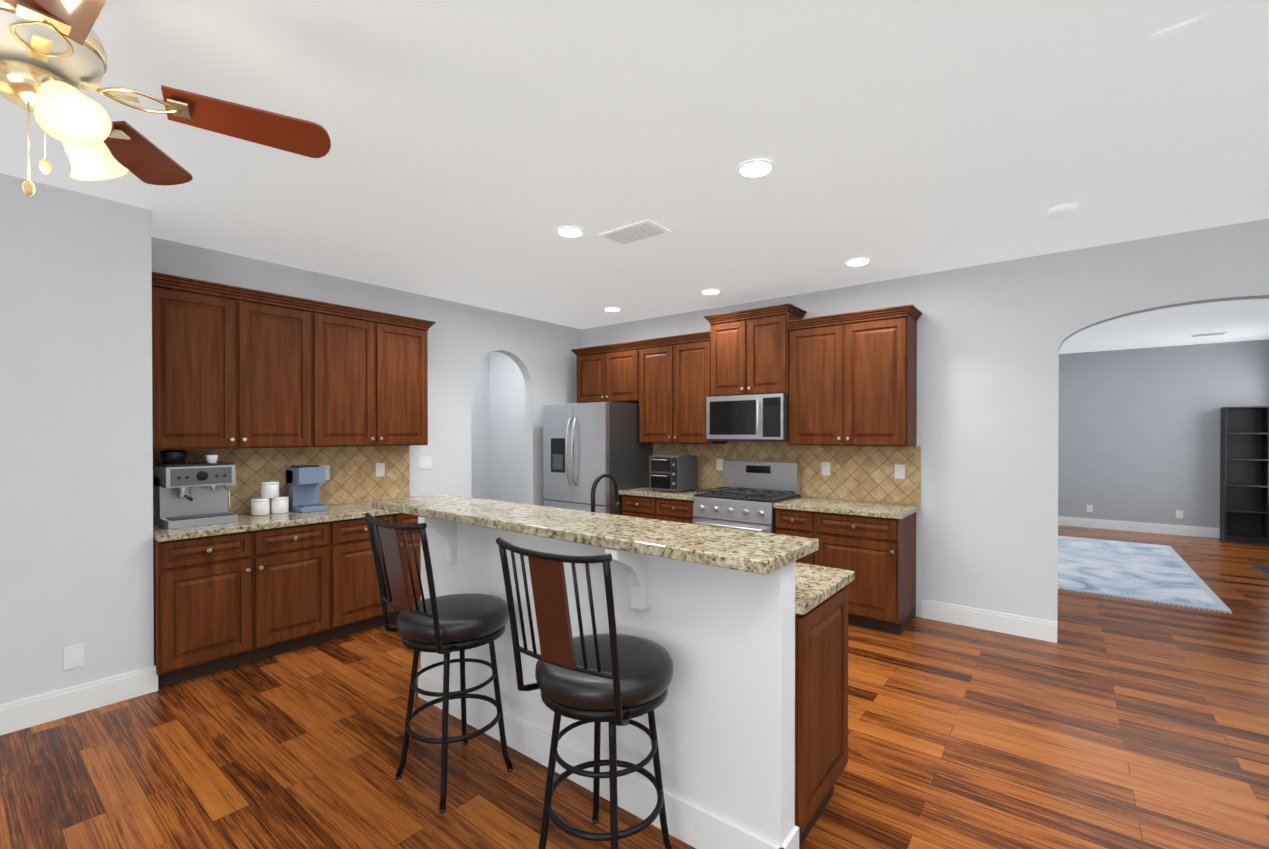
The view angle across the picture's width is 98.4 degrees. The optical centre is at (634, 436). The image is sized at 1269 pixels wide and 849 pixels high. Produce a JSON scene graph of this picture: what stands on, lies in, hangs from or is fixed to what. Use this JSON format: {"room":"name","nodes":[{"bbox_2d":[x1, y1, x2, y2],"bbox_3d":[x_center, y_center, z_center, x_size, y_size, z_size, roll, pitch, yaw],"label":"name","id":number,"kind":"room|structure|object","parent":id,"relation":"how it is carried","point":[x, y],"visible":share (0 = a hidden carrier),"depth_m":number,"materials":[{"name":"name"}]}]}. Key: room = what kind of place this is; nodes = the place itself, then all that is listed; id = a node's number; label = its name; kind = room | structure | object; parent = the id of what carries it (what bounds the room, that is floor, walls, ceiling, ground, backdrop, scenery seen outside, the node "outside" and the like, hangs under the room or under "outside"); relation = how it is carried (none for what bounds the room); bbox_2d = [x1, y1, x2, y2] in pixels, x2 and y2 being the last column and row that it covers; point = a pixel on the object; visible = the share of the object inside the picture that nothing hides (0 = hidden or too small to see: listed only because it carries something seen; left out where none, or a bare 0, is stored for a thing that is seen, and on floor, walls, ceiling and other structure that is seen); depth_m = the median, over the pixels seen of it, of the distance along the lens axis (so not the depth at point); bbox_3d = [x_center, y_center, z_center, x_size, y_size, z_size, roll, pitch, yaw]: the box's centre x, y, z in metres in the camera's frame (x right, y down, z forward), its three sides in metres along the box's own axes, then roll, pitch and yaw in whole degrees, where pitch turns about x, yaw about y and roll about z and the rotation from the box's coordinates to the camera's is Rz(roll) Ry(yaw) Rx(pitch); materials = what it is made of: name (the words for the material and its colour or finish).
{"room":"kitchen","nodes":[
{"label":"kitchen","id":0,"kind":"room"},
{"bbox_2d":[0,173,153,704],"bbox_3d":[-4.291,0.090,1.688,0.670,2.740,4.160,0,0,38],"label":"wall","id":1,"kind":"structure","parent":0,"point":[76,498],"depth_m":2.87,"materials":[{"name":"paint"}]},
{"bbox_2d":[64,644,83,669],"bbox_3d":[-2.938,1.153,2.869,0.008,0.115,0.075,0,0,38],"label":"outlet","id":2,"kind":"object","parent":1,"relation":"attached to","point":[73,656],"visible":1,"depth_m":2.87,"materials":[{"name":"white plastic"}]},
{"bbox_2d":[0,665,157,735],"bbox_3d":[-4.017,1.389,1.491,0.016,0.145,4.176,0,0,38],"label":"baseboard","id":3,"kind":"structure","parent":1,"relation":"attached to","point":[39,709],"depth_m":2.87,"materials":[{"name":"white"}]},
{"bbox_2d":[151,237,581,513],"bbox_3d":[-1.921,0.068,5.154,0.120,2.740,4.220,0,0,38],"label":"wall","id":4,"kind":"structure","parent":0,"point":[464,340],"depth_m":5.24,"materials":[{"name":"paint"}]},
{"bbox_2d":[152,280,327,449],"bbox_3d":[-2.735,-0.429,3.748,0.327,1.012,0.994,0,0,38],"label":"upper cabinet","id":5,"kind":"object","parent":4,"relation":"attached to","point":[234,367],"depth_m":3.61,"materials":[{"name":"brown wood"}]},
{"bbox_2d":[153,445,409,521],"bbox_3d":[-2.595,0.309,4.189,0.011,0.467,1.853,0,0,38],"label":"tile backsplash","id":6,"kind":"structure","parent":4,"relation":"attached to","point":[353,478],"depth_m":4.37,"materials":[{"name":"beige tile"}]},
{"bbox_2d":[319,465,329,479],"bbox_3d":[-2.459,0.283,4.345,0.008,0.115,0.075,0,0,38],"label":"electrical outlet plate","id":7,"kind":"object","parent":6,"relation":"attached to","point":[327,467],"depth_m":4.36,"materials":[{"name":"white plastic"}]},
{"bbox_2d":[376,463,384,476],"bbox_3d":[-2.182,0.281,4.699,0.008,0.115,0.075,0,0,38],"label":"electrical outlet plate","id":8,"kind":"object","parent":6,"relation":"attached to","point":[380,467],"depth_m":4.70,"materials":[{"name":"white plastic"}]},
{"bbox_2d":[419,456,431,468],"bbox_3d":[-1.925,0.238,5.044,0.009,0.115,0.120,0,0,38],"label":"electrical outlet plate","id":9,"kind":"object","parent":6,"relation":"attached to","point":[425,462],"depth_m":5.04,"materials":[{"name":"white plastic"}]},
{"bbox_2d":[324,308,431,446],"bbox_3d":[-2.205,-0.434,4.423,0.327,1.012,0.994,0,0,38],"label":"upper cabinet","id":10,"kind":"object","parent":4,"relation":"attached to","point":[376,368],"depth_m":4.36,"materials":[{"name":"brown wood"}]},
{"bbox_2d":[471,354,486,498],"bbox_3d":[-2.659,0.057,6.788,0.100,2.740,2.200,0,0,38],"label":"wall","id":11,"kind":"structure","parent":0,"point":[479,378],"depth_m":7.42,"materials":[{"name":"paint"}]},
{"bbox_2d":[487,351,525,503],"bbox_3d":[-1.382,0.055,7.120,1.460,2.740,0.100,0,0,38],"label":"wall","id":12,"kind":"structure","parent":0,"point":[498,432],"depth_m":7.32,"materials":[{"name":"paint"}]},
{"bbox_2d":[0,525,1268,848],"bbox_3d":[0.729,1.473,4.392,9.400,0.060,14.800,0,0,38],"label":"floor","id":13,"kind":"structure","parent":0,"point":[1106,721],"depth_m":2.52,"materials":[{"name":"brown wood"}]},
{"bbox_2d":[153,520,344,687],"bbox_3d":[-2.621,1.017,3.668,0.616,0.860,0.994,0,0,38],"label":"base cabinet","id":14,"kind":"object","parent":13,"relation":"on","point":[224,601],"depth_m":3.42,"materials":[{"name":"brown wood"}]},
{"bbox_2d":[153,501,398,541],"bbox_3d":[-2.335,0.564,3.999,0.631,0.038,1.873,0,0,38],"label":"countertop","id":15,"kind":"structure","parent":14,"relation":"on","point":[246,522],"depth_m":3.62,"materials":[{"name":"stone"}]},
{"bbox_2d":[153,450,237,528],"bbox_3d":[-2.786,0.315,3.501,0.401,0.465,0.370,0,0,38],"label":"espresso machine","id":16,"kind":"object","parent":15,"relation":"on","point":[190,494],"visible":1,"depth_m":3.44,"materials":[{"name":"silver metal"}]},
{"bbox_2d":[251,498,269,515],"bbox_3d":[-2.624,0.489,3.839,0.112,0.113,0.112,0,0,38],"label":"canister","id":17,"kind":"object","parent":15,"relation":"on","point":[260,506],"visible":0.94,"depth_m":3.80,"materials":[{"name":"white ceramic"}]},
{"bbox_2d":[260,481,278,498],"bbox_3d":[-2.587,0.374,3.886,0.112,0.113,0.112,0,0,38],"label":"canister","id":18,"kind":"object","parent":17,"relation":"on","point":[269,489],"visible":1,"depth_m":3.84,"materials":[{"name":"white ceramic"}]},
{"bbox_2d":[270,496,288,513],"bbox_3d":[-2.550,0.488,3.934,0.112,0.113,0.112,0,0,38],"label":"canister","id":19,"kind":"object","parent":15,"relation":"on","point":[279,505],"visible":0.88,"depth_m":3.89,"materials":[{"name":"white ceramic"}]},
{"bbox_2d":[286,465,327,512],"bbox_3d":[-2.439,0.379,4.075,0.280,0.330,0.180,0,0,38],"label":"pod coffee maker","id":20,"kind":"object","parent":15,"relation":"on","point":[302,486],"visible":0.98,"depth_m":4.03,"materials":[{"name":"blue plastic"}]},
{"bbox_2d":[345,513,420,635],"bbox_3d":[-2.091,1.013,4.343,0.616,0.860,0.994,0,0,38],"label":"base cabinet","id":21,"kind":"object","parent":13,"relation":"on","point":[363,609],"depth_m":4.02,"materials":[{"name":"brown wood"}]},
{"bbox_2d":[365,512,512,813],"bbox_3d":[-0.798,0.884,2.329,0.460,1.144,0.535,0,0,38],"label":"bar stool","id":22,"kind":"object","parent":13,"relation":"on","point":[446,625],"visible":1,"depth_m":2.20,"materials":[{"name":"black leather"}]},
{"bbox_2d":[496,537,672,848],"bbox_3d":[-0.121,0.888,1.811,0.460,1.144,0.535,0,0,33],"label":"bar stool","id":23,"kind":"object","parent":13,"relation":"on","point":[613,678],"visible":1,"depth_m":1.67,"materials":[{"name":"black leather"}]},
{"bbox_2d":[543,402,652,514],"bbox_3d":[-0.413,0.540,5.911,0.890,1.785,0.852,0,0,38],"label":"refrigerator","id":24,"kind":"object","parent":13,"relation":"on","point":[585,445],"visible":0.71,"depth_m":5.59,"materials":[{"name":"silver metal"}]},
{"bbox_2d":[417,516,847,848],"bbox_3d":[-0.207,0.925,2.611,2.155,1.058,0.878,0,0,38],"label":"kitchen island","id":25,"kind":"object","parent":13,"relation":"on","point":[751,714],"visible":0.71,"depth_m":1.99,"materials":[{"name":"paint"}]},
{"bbox_2d":[371,494,818,574],"bbox_3d":[-0.403,0.375,2.477,2.335,0.040,0.440,0,0,38],"label":"island countertop","id":26,"kind":"structure","parent":25,"relation":"on","point":[762,553],"depth_m":2.09,"materials":[{"name":"stone"}]},
{"bbox_2d":[795,562,853,614],"bbox_3d":[-0.112,0.573,2.724,2.170,0.038,0.564,0,0,38],"label":"island countertop","id":27,"kind":"structure","parent":25,"relation":"on","point":[815,585],"depth_m":2.10,"materials":[{"name":"stone"}]},
{"bbox_2d":[591,473,618,511],"bbox_3d":[-0.128,0.367,2.756,0.119,0.370,0.224,0,0,38],"label":"island faucet","id":28,"kind":"object","parent":27,"relation":"on","point":[615,485],"visible":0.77,"depth_m":2.78,"materials":[{"name":"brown metal"}]},
{"bbox_2d":[622,495,694,523],"bbox_3d":[0.386,1.006,5.469,0.867,0.860,0.641,0,0,38],"label":"base cabinet","id":29,"kind":"object","parent":13,"relation":"on","point":[673,510],"visible":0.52,"depth_m":5.22,"materials":[{"name":"brown wood"}]},
{"bbox_2d":[693,460,799,533],"bbox_3d":[0.997,0.837,4.923,0.748,1.205,0.688,0,0,38],"label":"range","id":30,"kind":"object","parent":13,"relation":"on","point":[747,495],"visible":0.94,"depth_m":4.88,"materials":[{"name":"silver metal"}]},
{"bbox_2d":[775,508,915,634],"bbox_3d":[1.698,1.012,4.439,0.937,0.860,0.641,0,0,38],"label":"base cabinet","id":31,"kind":"object","parent":13,"relation":"on","point":[877,555],"visible":0.58,"depth_m":4.09,"materials":[{"name":"brown wood"}]},
{"bbox_2d":[619,487,919,518],"bbox_3d":[1.059,0.558,4.929,2.610,0.038,0.631,0,0,38],"label":"countertop","id":32,"kind":"structure","parent":31,"relation":"on","point":[866,508],"depth_m":4.40,"materials":[{"name":"stone"}]},
{"bbox_2d":[649,455,696,492],"bbox_3d":[0.377,0.360,5.439,0.345,0.350,0.376,0,0,38],"label":"toaster oven","id":33,"kind":"object","parent":32,"relation":"on","point":[677,473],"visible":1,"depth_m":5.32,"materials":[{"name":"silver metal"}]},
{"bbox_2d":[1058,536,1231,613],"bbox_3d":[4.823,1.421,6.677,2.820,0.012,3.430,0,0,38],"label":"living room rug","id":34,"kind":"object","parent":13,"relation":"on","point":[1159,574],"visible":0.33,"depth_m":5.70,"materials":[{"name":"fabric"}]},
{"bbox_2d":[1220,406,1268,544],"bbox_3d":[8.265,0.508,7.420,0.410,1.830,0.280,0,0,38],"label":"bookshelf","id":35,"kind":"object","parent":13,"relation":"on","point":[1244,474],"visible":1,"depth_m":7.47,"materials":[{"name":"black wood"}]},
{"bbox_2d":[1252,565,1268,576],"bbox_3d":[6.531,1.431,5.241,0.520,0.012,1.700,0,0,38],"label":"runner rug","id":36,"kind":"object","parent":13,"relation":"on","point":[1264,570],"visible":1,"depth_m":5.88,"materials":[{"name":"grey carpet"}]},
{"bbox_2d":[0,0,1268,353],"bbox_3d":[0.729,-1.337,4.374,9.400,0.080,14.800,0,0,38],"label":"ceiling","id":37,"kind":"structure","parent":0,"point":[480,152],"depth_m":2.37,"materials":[{"name":"paint"}]},
{"bbox_2d":[0,0,330,195],"bbox_3d":[-1.492,-0.941,1.364,1.225,0.672,1.276,0,0,38],"label":"ceiling fan","id":38,"kind":"object","parent":37,"relation":"hanging from","point":[53,57],"visible":1,"depth_m":1.42,"materials":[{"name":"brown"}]},
{"bbox_2d":[556,226,583,237],"bbox_3d":[-0.404,-1.285,3.433,0.175,0.010,0.175,0,0,32],"label":"recessed light","id":39,"kind":"object","parent":37,"relation":"in","point":[567,231],"depth_m":3.43,"materials":[{"name":"white"}]},
{"bbox_2d":[604,307,620,311],"bbox_3d":[-0.227,-1.299,5.569,0.175,0.010,0.175,0,0,29],"label":"recessed light","id":40,"kind":"object","parent":37,"relation":"in","point":[612,309],"depth_m":5.55,"materials":[{"name":"white"}]},
{"bbox_2d":[598,219,670,245],"bbox_3d":[-0.001,-1.286,3.460,0.400,0.010,0.240,0,0,38],"label":"ceiling vent","id":41,"kind":"object","parent":37,"relation":"in","point":[636,232],"visible":0.98,"depth_m":3.44,"materials":[{"name":"white metal"}]},
{"bbox_2d":[701,289,720,294],"bbox_3d":[0.682,-1.294,4.881,0.175,0.010,0.175,0,0,29],"label":"recessed light","id":42,"kind":"object","parent":37,"relation":"in","point":[708,291],"depth_m":4.86,"materials":[{"name":"white"}]},
{"bbox_2d":[737,159,774,177],"bbox_3d":[0.578,-1.280,2.611,0.175,0.010,0.175,0,0,29],"label":"recessed light","id":43,"kind":"object","parent":37,"relation":"in","point":[756,168],"depth_m":2.60,"materials":[{"name":"white"}]},
{"bbox_2d":[845,258,870,265],"bbox_3d":[1.646,-1.289,4.036,0.175,0.010,0.175,0,0,14],"label":"recessed light","id":44,"kind":"object","parent":37,"relation":"in","point":[857,261],"depth_m":4.03,"materials":[{"name":"white"}]},
{"bbox_2d":[1047,203,1078,217],"bbox_3d":[2.415,-1.271,3.089,0.140,0.036,0.140,0,0,38],"label":"smoke detector","id":45,"kind":"object","parent":37,"relation":"attached to","point":[1063,210],"visible":1,"depth_m":3.06,"materials":[{"name":"white plastic"}]},
{"bbox_2d":[1188,331,1230,336],"bbox_3d":[7.323,-1.309,6.985,0.350,0.010,0.250,0,0,38],"label":"ceiling vent","id":46,"kind":"object","parent":37,"relation":"in","point":[1209,334],"visible":1,"depth_m":6.96,"materials":[{"name":"white metal"}]},
{"bbox_2d":[582,218,1268,622],"bbox_3d":[2.193,0.072,4.531,7.120,2.740,0.120,0,0,38],"label":"wall","id":47,"kind":"structure","parent":0,"point":[992,338],"depth_m":4.04,"materials":[{"name":"paint"}]},
{"bbox_2d":[575,343,638,402],"bbox_3d":[-0.216,-0.665,6.130,0.910,0.572,0.327,0,0,38],"label":"upper cabinet","id":48,"kind":"object","parent":47,"relation":"attached to","point":[611,374],"depth_m":5.97,"materials":[{"name":"brown wood"}]},
{"bbox_2d":[639,335,727,443],"bbox_3d":[0.457,-0.441,5.603,0.938,1.012,0.327,0,0,38],"label":"upper cabinet","id":49,"kind":"object","parent":47,"relation":"attached to","point":[673,373],"depth_m":5.45,"materials":[{"name":"brown wood"}]},
{"bbox_2d":[707,307,802,396],"bbox_3d":[1.116,-0.730,5.065,0.760,0.707,0.357,0,0,38],"label":"upper cabinet","id":50,"kind":"object","parent":47,"relation":"attached to","point":[747,354],"depth_m":4.89,"materials":[{"name":"brown wood"}]},
{"bbox_2d":[706,393,788,441],"bbox_3d":[1.082,-0.167,5.025,0.748,0.411,0.468,0,0,38],"label":"microwave","id":51,"kind":"object","parent":50,"relation":"attached to","point":[760,418],"visible":0.98,"depth_m":4.84,"materials":[{"name":"silver metal"}]},
{"bbox_2d":[655,441,920,504],"bbox_3d":[1.255,0.288,5.184,2.620,0.497,0.011,0,0,38],"label":"tile backsplash","id":52,"kind":"structure","parent":47,"relation":"attached to","point":[864,473],"depth_m":4.79,"materials":[{"name":"beige tile"}]},
{"bbox_2d":[716,459,722,469],"bbox_3d":[0.855,0.275,5.485,0.075,0.115,0.008,0,0,38],"label":"electrical outlet plate","id":53,"kind":"object","parent":52,"relation":"attached to","point":[719,462],"depth_m":5.48,"materials":[{"name":"white plastic"}]},
{"bbox_2d":[822,462,829,474],"bbox_3d":[1.689,0.280,4.830,0.075,0.115,0.008,0,0,38],"label":"electrical outlet plate","id":54,"kind":"object","parent":52,"relation":"attached to","point":[825,465],"depth_m":4.83,"materials":[{"name":"white plastic"}]},
{"bbox_2d":[895,464,904,478],"bbox_3d":[2.161,0.282,4.460,0.075,0.115,0.008,0,0,38],"label":"electrical outlet plate","id":55,"kind":"object","parent":52,"relation":"attached to","point":[899,471],"depth_m":4.46,"materials":[{"name":"white plastic"}]},
{"bbox_2d":[789,311,918,446],"bbox_3d":[1.794,-0.434,4.554,0.940,1.012,0.327,0,0,38],"label":"upper cabinet","id":56,"kind":"object","parent":47,"relation":"attached to","point":[847,379],"depth_m":4.38,"materials":[{"name":"brown wood"}]},
{"bbox_2d":[921,599,1056,642],"bbox_3d":[2.630,1.372,4.109,0.860,0.145,0.016,0,0,38],"label":"baseboard","id":57,"kind":"structure","parent":47,"relation":"attached to","point":[1045,630],"depth_m":4.08,"materials":[{"name":"white"}]},
{"bbox_2d":[1058,339,1268,527],"bbox_3d":[6.804,0.044,8.844,4.650,2.740,0.120,0,0,38],"label":"wall","id":58,"kind":"structure","parent":0,"point":[1139,435],"depth_m":8.09,"materials":[{"name":"paint"}]},
{"bbox_2d":[1087,505,1092,511],"bbox_3d":[7.099,1.116,8.538,0.075,0.115,0.008,0,0,38],"label":"electrical outlet plate","id":59,"kind":"object","parent":58,"relation":"attached to","point":[1089,507],"depth_m":8.53,"materials":[{"name":"white plastic"}]},
{"bbox_2d":[1058,516,1219,537],"bbox_3d":[6.762,1.341,8.798,4.590,0.145,0.018,0,0,38],"label":"baseboard","id":60,"kind":"structure","parent":58,"relation":"attached to","point":[1198,531],"depth_m":8.16,"materials":[{"name":"white"}]},
{"bbox_2d":[1176,510,1182,518],"bbox_3d":[7.885,1.120,7.920,0.075,0.115,0.008,0,0,38],"label":"electrical outlet plate","id":61,"kind":"object","parent":58,"relation":"attached to","point":[1179,513],"depth_m":7.92,"materials":[{"name":"white plastic"}]}
]}

